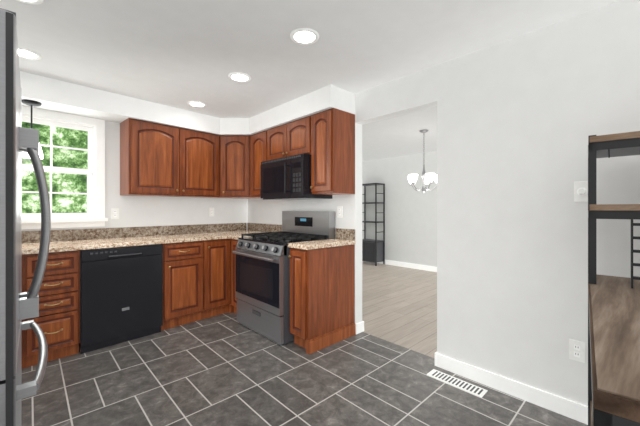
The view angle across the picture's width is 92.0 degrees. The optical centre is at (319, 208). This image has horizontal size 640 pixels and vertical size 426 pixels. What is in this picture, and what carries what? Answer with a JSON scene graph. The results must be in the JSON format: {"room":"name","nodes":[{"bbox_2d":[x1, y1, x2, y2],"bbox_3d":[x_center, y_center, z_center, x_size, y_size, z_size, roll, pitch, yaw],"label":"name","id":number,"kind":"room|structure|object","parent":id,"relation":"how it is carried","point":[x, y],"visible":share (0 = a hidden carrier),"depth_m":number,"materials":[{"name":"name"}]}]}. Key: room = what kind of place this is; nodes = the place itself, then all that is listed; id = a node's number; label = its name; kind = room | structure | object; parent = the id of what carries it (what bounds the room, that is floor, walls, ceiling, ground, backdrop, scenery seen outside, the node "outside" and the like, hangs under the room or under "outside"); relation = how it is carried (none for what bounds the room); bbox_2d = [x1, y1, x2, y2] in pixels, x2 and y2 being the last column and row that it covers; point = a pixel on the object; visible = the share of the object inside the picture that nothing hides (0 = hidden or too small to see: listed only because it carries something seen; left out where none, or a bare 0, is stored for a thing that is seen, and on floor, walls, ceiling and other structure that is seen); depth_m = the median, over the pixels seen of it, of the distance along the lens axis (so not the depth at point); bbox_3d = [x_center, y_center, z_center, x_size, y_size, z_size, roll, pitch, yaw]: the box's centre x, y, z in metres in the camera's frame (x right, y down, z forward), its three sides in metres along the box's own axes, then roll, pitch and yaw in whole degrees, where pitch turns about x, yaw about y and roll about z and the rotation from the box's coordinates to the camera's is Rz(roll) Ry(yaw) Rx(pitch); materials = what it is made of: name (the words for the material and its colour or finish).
{"room":"kitchen","nodes":[
{"label":"kitchen","id":0,"kind":"room"},
{"bbox_2d":[22,121,247,230],"bbox_3d":[-2.369,0.050,3.159,0.110,2.340,3.790,0,0,43],"label":"wall","id":1,"kind":"structure","parent":0,"point":[134,211],"depth_m":3.56,"materials":[{"name":"paint"}]},
{"bbox_2d":[22,106,107,228],"bbox_3d":[-2.639,-0.369,2.823,0.150,1.100,1.154,0,0,43],"label":"window","id":2,"kind":"structure","parent":1,"relation":"in","point":[95,173],"depth_m":3.07,"materials":[{"name":"paint"}]},
{"bbox_2d":[111,208,118,218],"bbox_3d":[-2.175,0.050,3.280,0.009,0.116,0.072,0,0,43],"label":"outlet","id":3,"kind":"object","parent":1,"relation":"attached to","point":[114,211],"visible":1,"depth_m":3.28,"materials":[{"name":"white plastic"}]},
{"bbox_2d":[22,223,354,242],"bbox_3d":[-1.502,0.251,2.671,3.150,0.106,2.041,0,0,-43],"label":"backsplash","id":4,"kind":"structure","parent":1,"relation":"attached to","point":[95,233],"depth_m":3.36,"materials":[{"name":"stone"}]},
{"bbox_2d":[209,208,213,215],"bbox_3d":[-1.431,0.040,4.084,0.009,0.116,0.072,0,0,43],"label":"outlet","id":5,"kind":"object","parent":1,"relation":"attached to","point":[211,210],"visible":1,"depth_m":4.08,"materials":[{"name":"white plastic"}]},
{"bbox_2d":[22,261,587,425],"bbox_3d":[0.067,1.250,3.493,6.820,0.060,8.420,0,0,-43],"label":"floor","id":6,"kind":"structure","parent":0,"point":[217,370],"depth_m":2.19,"materials":[{"name":"tile"}]},
{"bbox_2d":[0,8,50,425],"bbox_3d":[-1.443,0.320,0.976,0.891,1.800,0.902,0,0,-43],"label":"refrigerator","id":7,"kind":"object","parent":6,"relation":"on","point":[16,306],"visible":1,"depth_m":0.90,"materials":[{"name":"silver metal"}]},
{"bbox_2d":[79,244,162,353],"bbox_3d":[-1.985,0.784,3.009,0.636,0.872,0.647,0,0,43],"label":"dishwasher","id":8,"kind":"object","parent":6,"relation":"on","point":[121,288],"visible":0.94,"depth_m":2.77,"materials":[{"name":"black metal"}]},
{"bbox_2d":[22,239,355,367],"bbox_3d":[-1.492,0.783,2.659,3.150,0.874,2.020,0,0,-43],"label":"base cabinet","id":9,"kind":"object","parent":6,"relation":"on","point":[199,277],"visible":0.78,"depth_m":2.74,"materials":[{"name":"brown wood"}]},
{"bbox_2d":[22,230,355,254],"bbox_3d":[-1.501,0.324,2.670,3.150,0.037,2.048,0,0,-43],"label":"countertop","id":10,"kind":"structure","parent":9,"relation":"on","point":[71,245],"depth_m":2.90,"materials":[{"name":"stone"}]},
{"bbox_2d":[232,211,334,344],"bbox_3d":[-0.396,0.623,3.220,0.761,1.195,0.800,0,0,-43],"label":"range","id":11,"kind":"object","parent":6,"relation":"on","point":[262,259],"visible":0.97,"depth_m":3.00,"materials":[{"name":"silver metal"}]},
{"bbox_2d":[362,183,384,265],"bbox_3d":[1.126,0.330,6.929,0.320,1.780,0.560,0,0,-43],"label":"shelf unit","id":12,"kind":"object","parent":6,"relation":"on","point":[373,251],"visible":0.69,"depth_m":6.78,"materials":[{"name":"black metal"}]},
{"bbox_2d":[426,369,487,397],"bbox_3d":[0.953,1.217,2.170,0.110,0.007,0.380,0,0,-43],"label":"floor vent","id":13,"kind":"object","parent":6,"relation":"in","point":[480,392],"visible":1,"depth_m":2.15,"materials":[{"name":"white plastic"}]},
{"bbox_2d":[588,131,639,425],"bbox_3d":[1.191,0.440,0.948,0.550,1.560,1.400,0,0,41],"label":"rack","id":14,"kind":"object","parent":6,"relation":"on","point":[613,301],"visible":1,"depth_m":1.00,"materials":[{"name":"brown wood"}]},
{"bbox_2d":[0,0,619,117],"bbox_3d":[-1.183,-1.160,2.319,3.390,0.080,8.420,0,0,-43],"label":"ceiling","id":15,"kind":"structure","parent":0,"point":[173,53],"depth_m":2.07,"materials":[{"name":"paint"}]},
{"bbox_2d":[18,47,41,59],"bbox_3d":[-2.123,-1.116,2.217,0.190,0.008,0.190,0,0,-43],"label":"recessed light","id":16,"kind":"object","parent":15,"relation":"in","point":[25,53],"visible":0.75,"depth_m":2.23,"materials":[{"name":"paint"}]},
{"bbox_2d":[17,0,43,4],"bbox_3d":[-1.549,-1.116,1.591,0.190,0.008,0.190,0,0,-43],"label":"recessed light","id":17,"kind":"object","parent":15,"relation":"in","point":[34,2],"visible":1,"depth_m":1.66,"materials":[{"name":"paint"}]},
{"bbox_2d":[20,71,354,134],"bbox_3d":[-1.618,-1.020,2.569,3.462,0.200,2.040,0,0,-43],"label":"ceiling soffit","id":18,"kind":"structure","parent":15,"relation":"attached to","point":[55,95],"depth_m":3.01,"materials":[{"name":"white paint"}]},
{"bbox_2d":[22,99,42,158],"bbox_3d":[-2.480,-0.680,2.657,0.150,0.480,0.150,0,0,-43],"label":"pendant light","id":19,"kind":"object","parent":18,"relation":"hanging from","point":[31,103],"visible":0.4,"depth_m":2.65,"materials":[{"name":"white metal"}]},
{"bbox_2d":[187,101,205,106],"bbox_3d":[-1.311,-1.116,3.296,0.190,0.008,0.190,0,0,-43],"label":"recessed light","id":20,"kind":"object","parent":15,"relation":"in","point":[191,103],"visible":1,"depth_m":3.29,"materials":[{"name":"paint"}]},
{"bbox_2d":[228,72,250,81],"bbox_3d":[-0.682,-1.116,2.625,0.190,0.008,0.190,0,0,-43],"label":"recessed light","id":21,"kind":"object","parent":15,"relation":"in","point":[236,76],"visible":1,"depth_m":2.62,"materials":[{"name":"paint"}]},
{"bbox_2d":[290,28,318,44],"bbox_3d":[-0.100,-1.116,2.005,0.190,0.008,0.190,0,0,-43],"label":"recessed light","id":22,"kind":"object","parent":15,"relation":"in","point":[303,36],"visible":1,"depth_m":2.00,"materials":[{"name":"paint"}]},
{"bbox_2d":[362,151,436,266],"bbox_3d":[1.303,0.050,4.653,3.430,2.340,8.420,0,0,-43],"label":"wall","id":23,"kind":"structure","parent":0,"point":[410,214],"depth_m":6.49,"materials":[{"name":"paint"}]},
{"bbox_2d":[356,260,587,424],"bbox_3d":[0.067,1.170,3.493,6.600,0.100,8.200,0,0,-43],"label":"baseboard","id":24,"kind":"structure","parent":23,"relation":"attached to","point":[576,411],"depth_m":2.04,"materials":[{"name":"paint"}]},
{"bbox_2d":[362,106,436,161],"bbox_3d":[1.303,-1.160,4.653,3.430,0.080,8.420,0,0,-43],"label":"ceiling","id":25,"kind":"structure","parent":0,"point":[396,136],"depth_m":4.71,"materials":[{"name":"white paint"}]},
{"bbox_2d":[408,129,436,192],"bbox_3d":[1.472,-0.675,4.424,0.489,0.890,0.471,0,0,-43],"label":"chandelier","id":26,"kind":"object","parent":25,"relation":"hanging from","point":[427,178],"visible":0.97,"depth_m":4.37,"materials":[{"name":"white glass"}]},
{"bbox_2d":[248,0,639,405],"bbox_3d":[0.013,0.050,3.441,0.110,2.340,8.420,0,0,-43],"label":"wall","id":27,"kind":"structure","parent":0,"point":[516,117],"depth_m":1.98,"materials":[{"name":"paint"}]},
{"bbox_2d":[120,108,354,198],"bbox_3d":[-0.941,-0.533,3.204,1.606,0.774,2.040,0,0,-43],"label":"upper cabinet","id":28,"kind":"object","parent":27,"relation":"attached to","point":[161,160],"visible":0.95,"depth_m":3.30,"materials":[{"name":"brown wood"}]},
{"bbox_2d":[260,153,331,199],"bbox_3d":[-0.291,-0.320,3.351,0.451,0.426,0.752,0,0,-43],"label":"microwave","id":29,"kind":"object","parent":28,"relation":"attached to","point":[285,178],"visible":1,"depth_m":3.14,"materials":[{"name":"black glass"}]},
{"bbox_2d":[337,206,342,217],"bbox_3d":[0.202,0.030,3.153,0.009,0.116,0.072,0,0,-43],"label":"outlet","id":30,"kind":"object","parent":27,"relation":"attached to","point":[339,208],"visible":1,"depth_m":3.15,"materials":[{"name":"white plastic"}]},
{"bbox_2d":[569,339,584,362],"bbox_3d":[1.486,0.820,1.786,0.009,0.116,0.072,0,0,-43],"label":"outlet","id":31,"kind":"object","parent":27,"relation":"attached to","point":[576,348],"visible":1,"depth_m":1.78,"materials":[{"name":"white plastic"}]},
{"bbox_2d":[574,181,587,201],"bbox_3d":[1.495,-0.100,1.763,0.026,0.116,0.072,0,0,-43],"label":"switch","id":32,"kind":"object","parent":27,"relation":"attached to","point":[580,188],"visible":0.86,"depth_m":1.77,"materials":[{"name":"white plastic"}]},
{"label":"outside","id":33,"kind":"structure","parent":0,"visible":0},
{"bbox_2d":[22,122,90,217],"bbox_3d":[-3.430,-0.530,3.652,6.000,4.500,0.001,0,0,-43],"label":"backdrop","id":34,"kind":"structure","parent":33,"point":[65,137],"depth_m":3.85,"materials":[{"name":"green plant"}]}
]}

